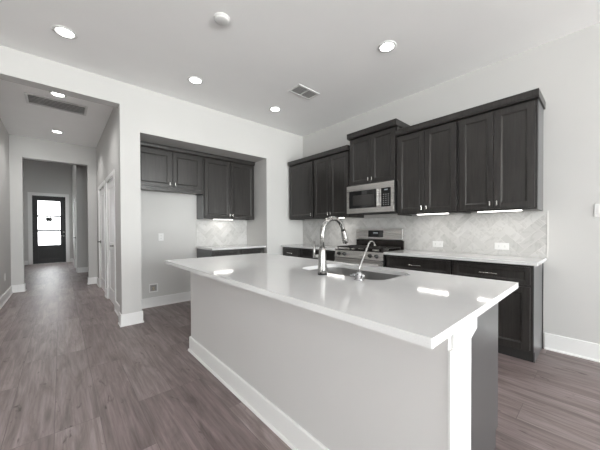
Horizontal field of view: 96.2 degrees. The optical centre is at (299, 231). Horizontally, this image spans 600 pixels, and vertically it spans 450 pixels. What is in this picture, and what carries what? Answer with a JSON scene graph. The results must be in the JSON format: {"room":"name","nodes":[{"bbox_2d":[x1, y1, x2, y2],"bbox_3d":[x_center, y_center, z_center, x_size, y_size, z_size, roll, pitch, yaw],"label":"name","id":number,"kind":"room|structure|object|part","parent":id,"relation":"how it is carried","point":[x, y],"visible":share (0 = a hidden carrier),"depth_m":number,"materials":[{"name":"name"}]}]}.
{"room":"kitchen","nodes":[
{"label":"kitchen","id":0,"kind":"room"},
{"bbox_2d":[0,119,10,296],"bbox_3d":[-4.506,-0.338,3.860,0.150,3.060,3.439,-1,1,-42],"label":"wall","id":1,"kind":"structure","parent":0,"point":[5,240],"depth_m":4.71,"materials":[{"name":"paint"}]},
{"bbox_2d":[0,285,12,308],"bbox_3d":[-4.428,1.119,3.926,0.025,0.145,3.419,-1,1,-42],"label":"baseboard","id":2,"kind":"structure","parent":1,"relation":"attached to","point":[3,299],"depth_m":4.58,"materials":[{"name":"white paint"}]},
{"bbox_2d":[23,159,72,264],"bbox_3d":[-9.090,-0.802,9.877,2.250,3.900,0.150,-1,1,-42],"label":"wall","id":3,"kind":"structure","parent":0,"point":[38,176],"depth_m":9.70,"materials":[{"name":"paint"}]},
{"bbox_2d":[27,192,69,264],"bbox_3d":[-9.133,-0.124,9.822,1.100,2.545,0.181,-1,1,-42],"label":"door","id":4,"kind":"structure","parent":3,"relation":"in","point":[48,213],"depth_m":9.79,"materials":[{"name":"black paint"},{"name":"glass"},{"name":"brushed nickel"}]},
{"bbox_3d":[-9.136,-0.856,9.807,0.600,0.520,0.008,-1,1,-42],"label":"pane","id":5,"kind":"part","parent":4,"relation":"part of","materials":[{"name":"glass"}]},
{"bbox_3d":[-9.134,-0.304,9.813,0.600,0.475,0.008,-1,1,-42],"label":"pane","id":6,"kind":"part","parent":4,"relation":"part of","materials":[{"name":"glass"}]},
{"bbox_3d":[-9.130,0.789,9.826,0.600,0.400,0.039,-1,1,-42],"label":"raised panel","id":7,"kind":"part","parent":4,"relation":"part of","materials":[{"name":"black paint"}]},
{"bbox_3d":[-9.132,0.239,9.819,0.600,0.490,0.008,-1,1,-42],"label":"pane","id":8,"kind":"part","parent":4,"relation":"part of","materials":[{"name":"glass"}]},
{"bbox_2d":[9,134,97,284],"bbox_3d":[-5.270,-0.772,5.579,2.250,3.900,0.150,-1,1,-42],"label":"wall","id":9,"kind":"structure","parent":0,"point":[20,147],"depth_m":5.41,"materials":[{"name":"paint"}]},
{"bbox_2d":[12,284,24,292],"bbox_3d":[-5.509,1.109,5.263,0.185,0.145,0.025,-1,1,-42],"label":"baseboard","id":10,"kind":"structure","parent":9,"relation":"attached to","point":[15,288],"depth_m":5.26,"materials":[{"name":"white paint"}]},
{"bbox_2d":[88,277,96,284],"bbox_3d":[-4.640,1.098,6.035,0.170,0.145,0.025,-1,1,-42],"label":"baseboard","id":11,"kind":"structure","parent":9,"relation":"attached to","point":[93,280],"depth_m":6.03,"materials":[{"name":"white paint"}]},
{"bbox_2d":[72,165,87,272],"bbox_3d":[-6.547,-0.796,8.291,0.555,3.900,5.600,-1,1,-42],"label":"wall","id":12,"kind":"structure","parent":0,"point":[79,173],"depth_m":7.68,"materials":[{"name":"paint"}]},
{"bbox_2d":[73,196,76,271],"bbox_3d":[-6.820,0.069,8.188,0.101,2.175,1.150,-1,1,-42],"label":"door","id":13,"kind":"structure","parent":12,"relation":"in","point":[75,196],"depth_m":8.36,"materials":[{"name":"white paint"}]},
{"bbox_2d":[77,267,87,272],"bbox_3d":[-6.122,1.086,7.728,0.405,0.145,0.025,-1,1,-42],"label":"baseboard","id":14,"kind":"structure","parent":12,"relation":"attached to","point":[81,269],"depth_m":7.66,"materials":[{"name":"white paint"}]},
{"bbox_2d":[96,107,119,304],"bbox_3d":[-3.386,-0.353,4.856,0.168,3.060,3.439,-1,1,-42],"label":"wall","id":15,"kind":"structure","parent":0,"point":[107,146],"depth_m":4.46,"materials":[{"name":"paint"}]},
{"bbox_2d":[97,180,105,291],"bbox_3d":[-3.907,0.117,5.318,0.101,2.115,1.050,-1,1,-42],"label":"door","id":16,"kind":"structure","parent":15,"relation":"in","point":[101,209],"depth_m":5.44,"materials":[{"name":"white paint"}]},
{"bbox_2d":[105,169,115,309],"bbox_3d":[-3.096,0.123,4.407,0.101,2.115,0.990,-1,1,-42],"label":"door","id":17,"kind":"structure","parent":15,"relation":"in","point":[110,229],"depth_m":4.48,"materials":[{"name":"white paint"}]},
{"bbox_2d":[114,301,119,316],"bbox_3d":[-2.545,1.113,3.787,0.025,0.145,0.689,-1,1,-42],"label":"baseboard","id":18,"kind":"structure","parent":15,"relation":"attached to","point":[117,306],"depth_m":3.88,"materials":[{"name":"white paint"}]},
{"bbox_2d":[0,45,302,314],"bbox_3d":[-2.542,-0.343,3.638,6.240,3.060,0.818,-1,1,-42],"label":"wall","id":19,"kind":"structure","parent":0,"point":[142,112],"depth_m":3.62,"materials":[{"name":"paint"}]},
{"bbox_2d":[118,311,143,326],"bbox_3d":[-2.374,1.110,3.702,0.265,0.150,0.725,-1,1,-42],"label":"baseboard","id":20,"kind":"structure","parent":19,"relation":"attached to","point":[128,319],"depth_m":3.43,"materials":[{"name":"white paint"}]},
{"bbox_2d":[140,136,260,298],"bbox_3d":[-1.659,-0.356,4.530,1.980,3.060,0.658,-1,1,-42],"label":"wall","id":21,"kind":"structure","parent":0,"point":[174,215],"depth_m":4.36,"materials":[{"name":"paint"}]},
{"bbox_2d":[149,283,157,292],"bbox_3d":[-2.305,0.884,4.237,0.130,0.134,0.023,-1,1,-42],"label":"water supply box","id":22,"kind":"object","parent":21,"relation":"attached to","point":[152,287],"visible":1,"depth_m":4.24,"materials":[{"name":"white plastic"}]},
{"bbox_2d":[158,233,163,240],"bbox_3d":[-2.221,0.084,4.307,0.075,0.118,0.009,-1,1,-42],"label":"wall outlet","id":23,"kind":"object","parent":21,"relation":"attached to","point":[160,235],"visible":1,"depth_m":4.31,"materials":[{"name":"white plastic"}]},
{"bbox_2d":[142,291,190,308],"bbox_3d":[-2.156,1.103,4.362,0.950,0.150,0.025,-1,1,-42],"label":"baseboard","id":24,"kind":"structure","parent":21,"relation":"attached to","point":[185,296],"depth_m":4.35,"materials":[{"name":"white paint"}]},
{"bbox_2d":[140,147,202,194],"bbox_3d":[-2.056,-0.925,4.225,0.982,0.602,0.335,-1,1,-42],"label":"upper cabinet","id":25,"kind":"object","parent":21,"relation":"attached to","point":[160,170],"visible":0.92,"depth_m":4.14,"materials":[{"name":"brown wood"}]},
{"bbox_3d":[-2.150,-0.938,3.971,0.471,0.534,0.019,-1,1,-42],"label":"door","id":26,"kind":"part","parent":25,"relation":"part of","materials":[{"name":"brown wood"}]},
{"bbox_3d":[-1.792,-0.943,4.288,0.437,0.534,0.019,-1,1,-42],"label":"door","id":27,"kind":"part","parent":25,"relation":"part of","materials":[{"name":"brown wood"}]},
{"bbox_2d":[140,141,254,165],"bbox_3d":[-1.692,-1.267,4.549,1.968,0.070,0.331,-1,1,-42],"label":"crown molding","id":28,"kind":"structure","parent":25,"relation":"on","point":[142,143],"depth_m":4.33,"materials":[{"name":"brown wood"}]},
{"bbox_2d":[196,219,246,246],"bbox_3d":[-1.430,0.016,5.009,1.003,0.471,0.010,-1,1,-42],"label":"backsplash","id":29,"kind":"structure","parent":21,"relation":"attached to","point":[208,232],"depth_m":4.97,"materials":[{"name":"grey tile"}]},
{"bbox_2d":[197,158,253,219],"bbox_3d":[-1.321,-0.728,4.880,0.980,1.016,0.335,-1,1,-42],"label":"upper cabinet","id":30,"kind":"object","parent":21,"relation":"attached to","point":[228,187],"visible":1,"depth_m":4.73,"materials":[{"name":"brown wood"}]},
{"bbox_3d":[-1.701,-0.421,4.578,0.004,0.411,0.284,-1,1,-42],"label":"panel","id":31,"kind":"part","parent":30,"relation":"part of","materials":[{"name":"grey wood"}]},
{"bbox_3d":[-1.412,-0.725,4.627,0.465,0.980,0.019,-1,1,-42],"label":"door","id":32,"kind":"part","parent":30,"relation":"part of","materials":[{"name":"brown wood"}]},
{"bbox_3d":[-1.058,-0.730,4.942,0.472,0.980,0.019,-1,1,-42],"label":"door","id":33,"kind":"part","parent":30,"relation":"part of","materials":[{"name":"brown wood"}]},
{"bbox_2d":[0,0,599,147],"bbox_3d":[0.530,-1.924,0.157,6.640,0.150,15.950,-1,1,-42],"label":"ceiling","id":34,"kind":"structure","parent":0,"point":[248,66],"depth_m":2.74,"materials":[{"name":"paint"}]},
{"bbox_2d":[24,92,87,115],"bbox_3d":[-3.565,-1.865,3.963,0.675,0.013,0.400,-1,1,-42],"label":"ceiling vent","id":35,"kind":"object","parent":34,"relation":"in","point":[34,99],"visible":1,"depth_m":3.94,"materials":[{"name":"white plastic"}]},
{"bbox_2d":[49,91,66,97],"bbox_3d":[-3.289,-1.866,3.660,0.184,0.008,0.184,-1,1,-42],"label":"recessed light","id":36,"kind":"object","parent":34,"relation":"in","point":[51,93],"visible":0.77,"depth_m":3.68,"materials":[{"name":"white plastic"}]},
{"bbox_2d":[52,25,77,38],"bbox_3d":[-2.193,-1.858,2.513,0.184,0.008,0.184,-1,1,-42],"label":"recessed light","id":37,"kind":"object","parent":34,"relation":"in","point":[65,32],"visible":1,"depth_m":2.51,"materials":[{"name":"white plastic"}]},
{"bbox_2d":[187,76,202,83],"bbox_3d":[-1.294,-1.870,3.332,0.184,0.008,0.184,-1,1,-42],"label":"recessed light","id":38,"kind":"object","parent":34,"relation":"in","point":[192,79],"visible":1,"depth_m":3.33,"materials":[{"name":"white plastic"}]},
{"bbox_2d":[214,12,229,25],"bbox_3d":[-0.683,-1.853,2.359,0.140,0.028,0.140,-1,1,-42],"label":"smoke detector","id":39,"kind":"object","parent":34,"relation":"attached to","point":[222,19],"visible":1,"depth_m":2.33,"materials":[{"name":"white plastic"}]},
{"bbox_2d":[269,106,280,111],"bbox_3d":[-0.382,-1.883,4.143,0.184,0.008,0.184,-1,1,-42],"label":"recessed light","id":40,"kind":"object","parent":34,"relation":"in","point":[273,109],"visible":1,"depth_m":4.14,"materials":[{"name":"white plastic"}]},
{"bbox_2d":[288,84,319,99],"bbox_3d":[0.057,-1.879,3.633,0.380,0.009,0.225,-1,1,-42],"label":"ceiling vent","id":41,"kind":"object","parent":34,"relation":"in","point":[300,90],"visible":1,"depth_m":3.63,"materials":[{"name":"white plastic"}]},
{"bbox_2d":[378,40,396,52],"bbox_3d":[0.882,-1.873,2.730,0.184,0.008,0.184,-1,1,-42],"label":"recessed light","id":42,"kind":"object","parent":34,"relation":"in","point":[386,46],"visible":1,"depth_m":2.72,"materials":[{"name":"white plastic"}]},
{"bbox_2d":[0,262,599,449],"bbox_3d":[-1.383,1.256,2.358,6.640,0.120,21.750,-1,1,-42],"label":"floor","id":43,"kind":"structure","parent":0,"point":[72,378],"depth_m":2.06,"materials":[{"name":"wood"}]},
{"bbox_2d":[197,248,263,257],"bbox_3d":[-1.207,0.727,4.768,0.992,0.884,0.668,-1,1,-42],"label":"base cabinet","id":44,"kind":"object","parent":43,"relation":"on","point":[201,253],"visible":0.23,"depth_m":4.49,"materials":[{"name":"brown wood"}]},
{"bbox_3d":[-1.584,0.732,4.450,0.006,0.884,0.583,-1,1,-42],"label":"panel","id":45,"kind":"part","parent":44,"relation":"part of","materials":[{"name":"grey wood"}]},
{"bbox_3d":[-1.187,0.390,4.395,0.487,0.157,0.019,-1,1,-42],"label":"drawer","id":46,"kind":"part","parent":44,"relation":"part of","materials":[{"name":"brown wood"}]},
{"bbox_2d":[196,244,265,249],"bbox_3d":[-1.207,0.270,4.761,1.003,0.030,0.658,-1,1,-42],"label":"countertop","id":47,"kind":"structure","parent":44,"relation":"on","point":[242,246],"depth_m":4.64,"materials":[{"name":"white stone"}]},
{"bbox_3d":[-0.828,0.385,4.714,0.458,0.157,0.019,-1,1,-42],"label":"drawer","id":48,"kind":"part","parent":44,"relation":"part of","materials":[{"name":"brown wood"}]},
{"bbox_2d":[283,247,300,256],"bbox_3d":[0.024,0.720,5.029,0.572,0.884,0.502,-1,1,-42],"label":"base cabinet","id":49,"kind":"object","parent":43,"relation":"on","point":[287,251],"visible":0.21,"depth_m":4.84,"materials":[{"name":"brown wood"}]},
{"bbox_2d":[301,248,334,260],"bbox_3d":[0.463,0.723,4.536,0.572,0.884,0.814,-1,1,-42],"label":"base cabinet","id":50,"kind":"object","parent":43,"relation":"on","point":[305,253],"visible":0.22,"depth_m":4.44,"materials":[{"name":"brown wood"}]},
{"bbox_2d":[281,244,346,250],"bbox_3d":[0.290,0.264,4.719,0.562,0.030,1.331,-1,1,-42],"label":"countertop","id":51,"kind":"structure","parent":50,"relation":"on","point":[306,246],"depth_m":4.58,"materials":[{"name":"white stone"}]},
{"bbox_2d":[188,267,497,449],"bbox_3d":[0.020,0.750,2.092,0.915,0.884,2.427,-1,1,-42],"label":"kitchen island","id":52,"kind":"object","parent":43,"relation":"on","point":[318,381],"visible":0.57,"depth_m":1.33,"materials":[{"name":"paint"}]},
{"bbox_3d":[-0.237,1.125,1.873,0.232,0.142,2.417,-1,1,-42],"label":"baseboard","id":53,"kind":"part","parent":52,"relation":"part of","materials":[{"name":"white paint"}]},
{"bbox_2d":[165,253,517,348],"bbox_3d":[-0.055,0.294,2.055,1.131,0.030,2.525,-1,1,-42],"label":"island countertop","id":54,"kind":"structure","parent":52,"relation":"on","point":[425,309],"depth_m":1.29,"materials":[{"name":"white stone"}]},
{"bbox_2d":[313,216,348,274],"bbox_3d":[0.220,0.086,1.863,0.294,0.386,0.102,-1,1,-42],"label":"kitchen faucet","id":55,"kind":"object","parent":54,"relation":"on","point":[322,265],"visible":1,"depth_m":1.76,"materials":[{"name":"silver metal"}]},
{"bbox_3d":[0.096,0.118,1.808,0.019,0.112,0.020,-1,1,-42],"label":"lever","id":56,"kind":"part","parent":55,"relation":"part of","materials":[{"name":"silver metal"}]},
{"bbox_2d":[350,240,374,280],"bbox_3d":[0.391,0.167,1.624,0.192,0.228,0.097,-1,1,-42],"label":"water faucet","id":57,"kind":"object","parent":54,"relation":"on","point":[359,275],"visible":1,"depth_m":1.57,"materials":[{"name":"silver metal"}]},
{"bbox_3d":[0.404,0.145,1.625,0.170,0.183,0.010,-1,1,-42],"label":"spout","id":58,"kind":"part","parent":57,"relation":"part of","materials":[{"name":"silver metal"}]},
{"bbox_3d":[0.603,0.760,0.993,0.283,0.884,0.008,-1,1,-42],"label":"post","id":59,"kind":"part","parent":52,"relation":"part of","materials":[{"name":"white paint"}]},
{"bbox_3d":[0.868,0.755,1.301,0.658,0.884,0.005,-1,1,-42],"label":"panel","id":60,"kind":"part","parent":52,"relation":"part of","materials":[{"name":"grey wood"}]},
{"bbox_2d":[334,229,403,266],"bbox_3d":[0.975,0.564,3.896,0.631,1.212,0.798,-1,1,-42],"label":"gas range","id":61,"kind":"object","parent":43,"relation":"on","point":[383,239],"visible":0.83,"depth_m":3.86,"materials":[{"name":"silver metal"}]},
{"bbox_3d":[0.760,0.427,3.703,0.057,0.024,0.718,-1,1,-42],"label":"handle","id":62,"kind":"part","parent":61,"relation":"part of","materials":[{"name":"silver metal"}]},
{"bbox_3d":[0.793,0.660,3.734,0.029,0.555,0.794,-1,1,-42],"label":"oven door","id":63,"kind":"part","parent":61,"relation":"part of","materials":[{"name":"silver metal"}]},
{"bbox_3d":[0.791,0.321,3.731,0.032,0.103,0.798,-1,1,-42],"label":"control panel","id":64,"kind":"part","parent":61,"relation":"part of","materials":[{"name":"silver metal"}]},
{"bbox_2d":[337,248,397,252],"bbox_3d":[0.983,0.258,3.901,0.503,0.012,0.798,-1,1,-42],"label":"cooktop","id":65,"kind":"object","parent":61,"relation":"in","point":[349,250],"depth_m":3.75,"materials":[{"name":"black metal"}]},
{"bbox_2d":[386,255,452,274],"bbox_3d":[1.540,0.731,3.324,0.572,0.884,0.788,-1,1,-42],"label":"base cabinet","id":66,"kind":"object","parent":43,"relation":"on","point":[443,266],"visible":0.27,"depth_m":3.11,"materials":[{"name":"brown wood"}]},
{"bbox_2d":[453,260,543,362],"bbox_3d":[2.024,0.735,2.780,0.572,0.884,0.666,-1,1,-42],"label":"base cabinet","id":67,"kind":"object","parent":43,"relation":"on","point":[520,313],"visible":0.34,"depth_m":2.49,"materials":[{"name":"brown wood"}]},
{"bbox_2d":[383,250,546,265],"bbox_3d":[1.764,0.275,3.061,0.562,0.030,1.485,-1,1,-42],"label":"countertop","id":68,"kind":"structure","parent":67,"relation":"on","point":[517,260],"depth_m":2.83,"materials":[{"name":"white stone"}]},
{"bbox_3d":[1.837,0.396,2.619,0.019,0.157,0.618,-1,1,-42],"label":"drawer","id":69,"kind":"part","parent":67,"relation":"part of","materials":[{"name":"brown wood"}]},
{"bbox_3d":[1.943,0.779,2.507,0.019,0.567,0.306,-1,1,-42],"label":"door","id":70,"kind":"part","parent":67,"relation":"part of","materials":[{"name":"brown wood"}]},
{"bbox_3d":[2.255,0.737,2.551,0.505,0.884,0.006,-1,1,-42],"label":"panel","id":71,"kind":"part","parent":67,"relation":"part of","materials":[{"name":"grey wood"}]},
{"bbox_2d":[303,22,599,347],"bbox_3d":[3.805,-0.345,1.307,0.150,3.060,12.901,-1,1,-42],"label":"wall","id":72,"kind":"structure","parent":0,"point":[565,69],"depth_m":2.62,"materials":[{"name":"paint"}]},
{"bbox_2d":[290,160,313,219],"bbox_3d":[0.142,-0.733,4.991,0.416,1.011,0.652,-1,1,-42],"label":"upper cabinet","id":73,"kind":"object","parent":72,"relation":"attached to","point":[301,175],"visible":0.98,"depth_m":4.85,"materials":[{"name":"brown wood"}]},
{"bbox_2d":[314,150,363,218],"bbox_3d":[0.614,-0.729,4.461,0.416,1.011,0.764,-1,1,-42],"label":"upper cabinet","id":74,"kind":"object","parent":72,"relation":"attached to","point":[331,173],"visible":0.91,"depth_m":4.30,"materials":[{"name":"brown wood"}]},
{"bbox_2d":[288,145,349,166],"bbox_3d":[0.393,-1.273,4.699,0.418,0.071,1.417,-1,1,-42],"label":"crown molding","id":75,"kind":"structure","parent":74,"relation":"on","point":[341,149],"depth_m":4.46,"materials":[{"name":"brown wood"}]},
{"bbox_3d":[0.368,-0.729,4.489,0.026,0.975,0.365,-1,1,-42],"label":"door","id":76,"kind":"part","parent":74,"relation":"part of","materials":[{"name":"brown wood"}]},
{"bbox_3d":[0.613,-0.727,4.213,0.026,0.975,0.365,-1,1,-42],"label":"door","id":77,"kind":"part","parent":74,"relation":"part of","materials":[{"name":"brown wood"}]},
{"bbox_2d":[350,126,401,186],"bbox_3d":[1.122,-1.022,3.884,0.416,0.707,0.764,-1,1,-42],"label":"upper cabinet","id":78,"kind":"object","parent":72,"relation":"attached to","point":[373,157],"visible":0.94,"depth_m":3.72,"materials":[{"name":"brown wood"}]},
{"bbox_3d":[0.877,-1.022,3.911,0.026,0.671,0.361,-1,1,-42],"label":"door","id":79,"kind":"part","parent":78,"relation":"part of","materials":[{"name":"brown wood"}]},
{"bbox_2d":[347,180,396,214],"bbox_3d":[1.100,-0.465,3.868,0.482,0.404,0.759,-1,1,-42],"label":"microwave","id":80,"kind":"object","parent":78,"relation":"attached to","point":[380,197],"visible":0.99,"depth_m":3.69,"materials":[{"name":"silver metal"}]},
{"bbox_3d":[1.041,-0.461,3.602,0.040,0.227,0.026,-1,1,-42],"label":"handle","id":81,"kind":"part","parent":80,"relation":"part of","materials":[{"name":"silver metal"}]},
{"bbox_3d":[1.135,-0.457,3.543,0.017,0.247,0.141,-1,1,-42],"label":"control panel","id":82,"kind":"part","parent":80,"relation":"part of","materials":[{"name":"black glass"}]},
{"bbox_2d":[347,118,409,140],"bbox_3d":[1.120,-1.416,3.880,0.418,0.079,0.796,-1,1,-42],"label":"crown molding","id":83,"kind":"structure","parent":78,"relation":"on","point":[395,122],"depth_m":3.66,"materials":[{"name":"brown wood"}]},
{"bbox_3d":[1.120,-1.020,3.638,0.026,0.671,0.361,-1,1,-42],"label":"door","id":84,"kind":"part","parent":78,"relation":"part of","materials":[{"name":"brown wood"}]},
{"bbox_2d":[303,211,547,257],"bbox_3d":[1.268,-0.006,4.045,0.012,0.514,3.634,-1,1,-42],"label":"backsplash","id":85,"kind":"structure","parent":72,"relation":"attached to","point":[526,233],"depth_m":3.28,"materials":[{"name":"grey tile"}]},
{"bbox_2d":[433,241,442,246],"bbox_3d":[1.772,0.159,3.465,0.009,0.075,0.125,-1,1,-42],"label":"wall outlet","id":86,"kind":"object","parent":85,"relation":"attached to","point":[435,243],"visible":1,"depth_m":3.46,"materials":[{"name":"white plastic"}]},
{"bbox_2d":[494,243,508,249],"bbox_3d":[2.218,0.160,2.963,0.009,0.075,0.130,-1,1,-42],"label":"wall outlet","id":87,"kind":"object","parent":85,"relation":"attached to","point":[499,246],"visible":1,"depth_m":2.96,"materials":[{"name":"white plastic"}]},
{"bbox_3d":[2.472,0.025,2.690,0.011,0.471,0.007,-1,1,-42],"label":"edge trim","id":88,"kind":"part","parent":85,"relation":"part of","materials":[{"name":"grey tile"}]},
{"bbox_2d":[397,120,468,215],"bbox_3d":[1.617,-0.722,3.332,0.416,1.011,0.718,-1,1,-42],"label":"upper cabinet","id":89,"kind":"object","parent":72,"relation":"attached to","point":[427,159],"visible":0.99,"depth_m":3.17,"materials":[{"name":"brown wood"}]},
{"bbox_3d":[1.379,-0.721,3.351,0.026,0.975,0.342,-1,1,-42],"label":"door","id":90,"kind":"part","parent":89,"relation":"part of","materials":[{"name":"brown wood"}]},
{"bbox_2d":[417,213,448,214],"bbox_3d":[1.609,-0.218,3.275,0.052,0.018,0.372,-1,1,-42],"label":"light","id":91,"kind":"object","parent":89,"relation":"attached to","point":[436,213],"visible":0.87,"depth_m":3.27,"materials":[{"name":"white plastic"}]},
{"bbox_3d":[1.609,-0.719,3.092,0.026,0.975,0.342,-1,1,-42],"label":"door","id":92,"kind":"part","parent":89,"relation":"part of","materials":[{"name":"brown wood"}]},
{"bbox_2d":[459,99,543,213],"bbox_3d":[2.076,-0.718,2.816,0.416,1.011,0.658,-1,1,-42],"label":"upper cabinet","id":93,"kind":"object","parent":72,"relation":"attached to","point":[501,150],"visible":1,"depth_m":2.65,"materials":[{"name":"brown wood"}]},
{"bbox_2d":[395,88,545,136],"bbox_3d":[1.838,-1.262,3.073,0.418,0.071,1.390,-1,1,-42],"label":"crown molding","id":94,"kind":"structure","parent":93,"relation":"on","point":[533,94],"depth_m":2.78,"materials":[{"name":"brown wood"}]},
{"bbox_3d":[1.847,-0.717,2.825,0.026,0.975,0.310,-1,1,-42],"label":"door","id":95,"kind":"part","parent":93,"relation":"part of","materials":[{"name":"brown wood"}]},
{"bbox_2d":[478,210,521,212],"bbox_3d":[2.050,-0.215,2.778,0.052,0.018,0.382,-1,1,-42],"label":"light","id":96,"kind":"object","parent":93,"relation":"attached to","point":[505,210],"visible":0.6,"depth_m":2.75,"materials":[{"name":"white plastic"}]},
{"bbox_3d":[2.056,-0.716,2.590,0.026,0.975,0.311,-1,1,-42],"label":"door","id":97,"kind":"part","parent":93,"relation":"part of","materials":[{"name":"brown wood"}]},
{"bbox_3d":[2.316,-0.717,2.591,0.318,1.011,0.003,-1,1,-42],"label":"panel","id":98,"kind":"part","parent":93,"relation":"part of","materials":[{"name":"grey wood"}]},
{"bbox_2d":[544,333,599,362],"bbox_3d":[5.246,1.117,-0.424,0.025,0.160,8.385,-1,1,-42],"label":"baseboard","id":99,"kind":"structure","parent":72,"relation":"attached to","point":[587,350],"depth_m":2.56,"materials":[{"name":"white paint"}]},
{"bbox_2d":[594,204,599,216],"bbox_3d":[2.719,-0.194,2.410,0.009,0.118,0.115,-1,1,-42],"label":"light switch","id":100,"kind":"object","parent":72,"relation":"attached to","point":[596,206],"visible":1,"depth_m":2.44,"materials":[{"name":"white plastic"}]}
]}

